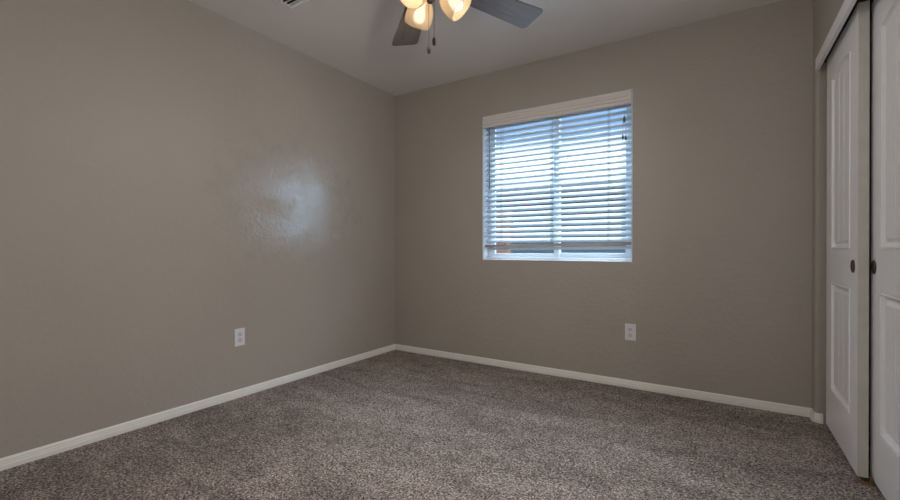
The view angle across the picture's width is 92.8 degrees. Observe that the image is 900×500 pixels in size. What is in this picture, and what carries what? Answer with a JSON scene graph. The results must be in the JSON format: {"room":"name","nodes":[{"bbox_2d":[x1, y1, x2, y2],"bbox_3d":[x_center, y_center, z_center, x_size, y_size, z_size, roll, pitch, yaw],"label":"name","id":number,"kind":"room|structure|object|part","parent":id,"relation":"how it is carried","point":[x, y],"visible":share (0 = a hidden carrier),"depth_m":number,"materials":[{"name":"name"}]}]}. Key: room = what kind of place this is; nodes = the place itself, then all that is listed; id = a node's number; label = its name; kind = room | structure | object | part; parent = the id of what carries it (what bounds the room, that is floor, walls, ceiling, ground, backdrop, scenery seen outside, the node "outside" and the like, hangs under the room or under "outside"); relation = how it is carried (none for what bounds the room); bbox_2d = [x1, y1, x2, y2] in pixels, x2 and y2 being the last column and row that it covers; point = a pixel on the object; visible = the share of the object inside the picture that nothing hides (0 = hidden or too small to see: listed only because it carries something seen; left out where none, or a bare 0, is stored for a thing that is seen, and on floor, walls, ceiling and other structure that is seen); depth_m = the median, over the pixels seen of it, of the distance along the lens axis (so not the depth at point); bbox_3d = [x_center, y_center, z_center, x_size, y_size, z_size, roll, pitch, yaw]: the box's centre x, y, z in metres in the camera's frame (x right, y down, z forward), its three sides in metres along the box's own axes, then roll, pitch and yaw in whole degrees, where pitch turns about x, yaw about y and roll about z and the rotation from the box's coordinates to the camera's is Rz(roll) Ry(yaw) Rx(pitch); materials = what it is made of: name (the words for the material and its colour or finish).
{"room":"empty bedroom","nodes":[
{"label":"empty bedroom","id":0,"kind":"room"},
{"bbox_2d":[0,0,394,457],"bbox_3d":[-1.480,-0.258,2.779,0.150,2.440,3.598,0,0,32],"label":"wall","id":1,"kind":"structure","parent":0,"point":[177,177],"depth_m":2.44,"materials":[{"name":"beige paint"}]},
{"bbox_2d":[0,344,394,470],"bbox_3d":[-1.412,0.936,2.739,0.012,0.052,3.298,0,0,32],"label":"baseboard","id":2,"kind":"structure","parent":1,"relation":"attached to","point":[11,461],"depth_m":2.40,"materials":[{"name":"white paint"}]},
{"bbox_2d":[234,328,244,346],"bbox_3d":[-1.375,0.570,2.800,0.008,0.114,0.070,0,0,32],"label":"wall outlet","id":3,"kind":"object","parent":1,"relation":"attached to","point":[239,334],"visible":1,"depth_m":2.80,"materials":[{"name":"white plastic"}]},
{"bbox_2d":[0,350,885,499],"bbox_3d":[-0.207,1.027,1.230,3.967,0.120,4.848,0,0,32],"label":"floor","id":4,"kind":"structure","parent":0,"point":[395,424],"depth_m":2.11,"materials":[{"name":"carpet"}]},
{"bbox_2d":[856,476,876,486],"bbox_3d":[1.730,0.948,1.759,0.093,0.034,0.022,0,0,32],"label":"guide","id":5,"kind":"object","parent":4,"relation":"on","point":[871,478],"visible":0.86,"depth_m":1.76,"materials":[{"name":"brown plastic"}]},
{"bbox_2d":[189,0,781,95],"bbox_3d":[-0.207,-1.548,1.223,3.967,0.150,4.848,0,0,32],"label":"ceiling","id":6,"kind":"structure","parent":0,"point":[355,38],"depth_m":2.88,"materials":[{"name":"paint"}]},
{"bbox_2d":[276,0,308,8],"bbox_3d":[-0.903,-1.471,2.397,0.353,0.012,0.300,0,0,32],"label":"ceiling vent","id":7,"kind":"object","parent":6,"relation":"in","point":[291,4],"visible":1,"depth_m":2.54,"materials":[{"name":"white metal"}]},
{"bbox_2d":[392,0,542,53],"bbox_3d":[-0.090,-1.168,1.877,1.255,0.614,1.269,0,0,32],"label":"ceiling fan","id":8,"kind":"object","parent":6,"relation":"hanging from","point":[417,15],"visible":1,"depth_m":2.12,"materials":[{"name":"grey wood"}]},
{"bbox_3d":[-0.209,-1.214,2.302,0.155,0.006,0.489,-11,3,-14],"label":"blade","id":9,"kind":"part","parent":8,"relation":"part of","materials":[{"name":"brown wood"}]},
{"bbox_3d":[-0.150,-1.098,1.810,0.128,0.143,0.143,0,0,33],"label":"lamp shade","id":10,"kind":"part","parent":8,"relation":"part of","materials":[{"name":"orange glass"}]},
{"bbox_3d":[-0.143,-1.098,2.010,0.142,0.143,0.135,0,0,33],"label":"lamp shade","id":11,"kind":"part","parent":8,"relation":"part of","materials":[{"name":"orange glass"}]},
{"bbox_3d":[0.027,-1.098,1.904,0.142,0.143,0.136,0,0,33],"label":"lamp shade","id":12,"kind":"part","parent":8,"relation":"part of","materials":[{"name":"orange glass"}]},
{"bbox_3d":[0.240,-1.214,2.127,0.489,0.006,0.155,0,-11,-33],"label":"blade","id":13,"kind":"part","parent":8,"relation":"part of","materials":[{"name":"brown wood"}]},
{"bbox_2d":[395,0,871,426],"bbox_3d":[1.077,-0.259,3.194,3.717,2.440,0.150,0,0,32],"label":"wall","id":14,"kind":"structure","parent":0,"point":[716,288],"depth_m":2.87,"materials":[{"name":"beige paint"}]},
{"bbox_2d":[482,89,632,261],"bbox_3d":[0.813,-0.518,3.360,1.180,1.205,0.153,0,0,32],"label":"trim","id":15,"kind":"structure","parent":14,"relation":"attached to","point":[484,249],"depth_m":3.62,"materials":[{"name":"white"}]},
{"bbox_2d":[488,104,631,260],"bbox_3d":[0.835,-0.518,3.396,1.167,1.192,0.062,0,0,32],"label":"window","id":16,"kind":"structure","parent":14,"relation":"in","point":[492,254],"depth_m":3.36,"materials":[{"name":"white plastic"}]},
{"bbox_3d":[0.607,-0.517,3.524,0.598,1.150,0.024,0,0,33],"label":"sliding sash","id":17,"kind":"part","parent":16,"relation":"part of","materials":[{"name":"clear glass"}]},
{"bbox_2d":[483,90,631,249],"bbox_3d":[0.786,-0.554,3.318,1.165,1.115,0.082,0,0,32],"label":"window blind","id":18,"kind":"object","parent":16,"relation":"attached to","point":[618,100],"visible":0.99,"depth_m":3.28,"materials":[{"name":"white plastic"}]},
{"bbox_3d":[0.439,-0.545,3.558,0.014,1.030,0.050,0,0,33],"label":"ladder cord","id":19,"kind":"part","parent":18,"relation":"part of","materials":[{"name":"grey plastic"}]},
{"bbox_3d":[0.798,-0.544,3.329,0.014,1.030,0.050,0,0,33],"label":"ladder cord","id":20,"kind":"part","parent":18,"relation":"part of","materials":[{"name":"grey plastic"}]},
{"bbox_3d":[0.794,-0.039,3.332,1.155,0.036,0.050,0,0,33],"label":"rail","id":21,"kind":"part","parent":18,"relation":"part of","materials":[{"name":"white plastic"}]},
{"bbox_3d":[1.157,-0.544,3.101,0.014,1.030,0.050,0,0,33],"label":"ladder cord","id":22,"kind":"part","parent":18,"relation":"part of","materials":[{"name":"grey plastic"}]},
{"bbox_3d":[1.081,-0.516,3.256,0.557,1.150,0.024,0,0,33],"label":"fixed sash","id":23,"kind":"part","parent":16,"relation":"part of","materials":[{"name":"clear glass"}]},
{"bbox_2d":[395,344,811,416],"bbox_3d":[0.779,0.935,3.291,3.090,0.052,0.012,0,0,32],"label":"baseboard","id":24,"kind":"structure","parent":14,"relation":"attached to","point":[714,397],"depth_m":2.99,"materials":[{"name":"white paint"}]},
{"bbox_2d":[625,324,635,340],"bbox_3d":[1.258,0.574,2.987,0.070,0.114,0.008,0,0,32],"label":"wall outlet","id":25,"kind":"object","parent":14,"relation":"attached to","point":[630,329],"visible":1,"depth_m":2.98,"materials":[{"name":"white plastic"}]},
{"bbox_2d":[812,0,844,423],"bbox_3d":[1.254,-0.253,1.037,0.130,2.440,3.298,0,0,32],"label":"wall","id":26,"kind":"structure","parent":0,"point":[825,12],"depth_m":2.38,"materials":[{"name":"beige paint"}]},
{"bbox_2d":[810,409,822,423],"bbox_3d":[2.057,0.937,2.416,0.036,0.052,0.093,0,0,4],"label":"baseboard","id":27,"kind":"structure","parent":26,"relation":"attached to","point":[815,417],"depth_m":2.39,"materials":[{"name":"white paint"}]},
{"bbox_2d":[815,0,856,70],"bbox_3d":[1.675,-1.021,1.809,0.017,0.063,1.319,0,0,32],"label":"trim","id":28,"kind":"structure","parent":26,"relation":"attached to","point":[848,5],"depth_m":1.98,"materials":[{"name":"white paint"}]},
{"bbox_2d":[826,0,869,477],"bbox_3d":[1.885,-0.044,2.047,0.039,1.972,0.642,0,0,32],"label":"door","id":29,"kind":"structure","parent":26,"relation":"in","point":[848,63],"depth_m":1.89,"materials":[{"name":"white paint"}]},
{"bbox_3d":[1.736,0.070,1.846,0.005,0.057,0.057,0,0,33],"label":"finger pull","id":30,"kind":"part","parent":29,"relation":"part of","materials":[{"name":"brown metal"}]},
{"bbox_2d":[824,0,872,61],"bbox_3d":[1.747,-1.045,1.781,0.090,0.015,1.348,0,0,32],"label":"trim","id":31,"kind":"structure","parent":26,"relation":"attached to","point":[857,1],"depth_m":1.93,"materials":[{"name":"grey"}]},
{"bbox_2d":[870,0,899,499],"bbox_3d":[1.587,-0.042,1.493,0.039,1.972,0.680,0,0,32],"label":"door","id":32,"kind":"structure","parent":26,"relation":"in","point":[885,68],"depth_m":1.63,"materials":[{"name":"white paint"}]},
{"bbox_3d":[1.730,0.070,1.750,0.005,0.057,0.057,0,0,33],"label":"finger pull","id":33,"kind":"part","parent":32,"relation":"part of","materials":[{"name":"brown metal"}]},
{"label":"outside","id":34,"kind":"structure","parent":0,"visible":0},
{"bbox_3d":[17.017,1.244,26.718,80.000,0.200,56.652,0,0,32],"label":"ground","id":35,"kind":"structure","parent":34,"visible":0},
{"bbox_2d":[496,211,512,252],"bbox_3d":[0.817,0.302,6.476,0.200,1.800,0.200,0,0,32],"label":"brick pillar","id":36,"kind":"structure","parent":35,"relation":"on","point":[498,251],"depth_m":6.42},
{"bbox_2d":[496,169,625,257],"bbox_3d":[3.342,-0.566,12.690,29.000,3.500,7.000,0,0,32],"label":"neighbouring house","id":37,"kind":"structure","parent":35,"relation":"on","point":[598,250],"depth_m":9.59,"materials":[{"name":"beige paint"}]}
]}

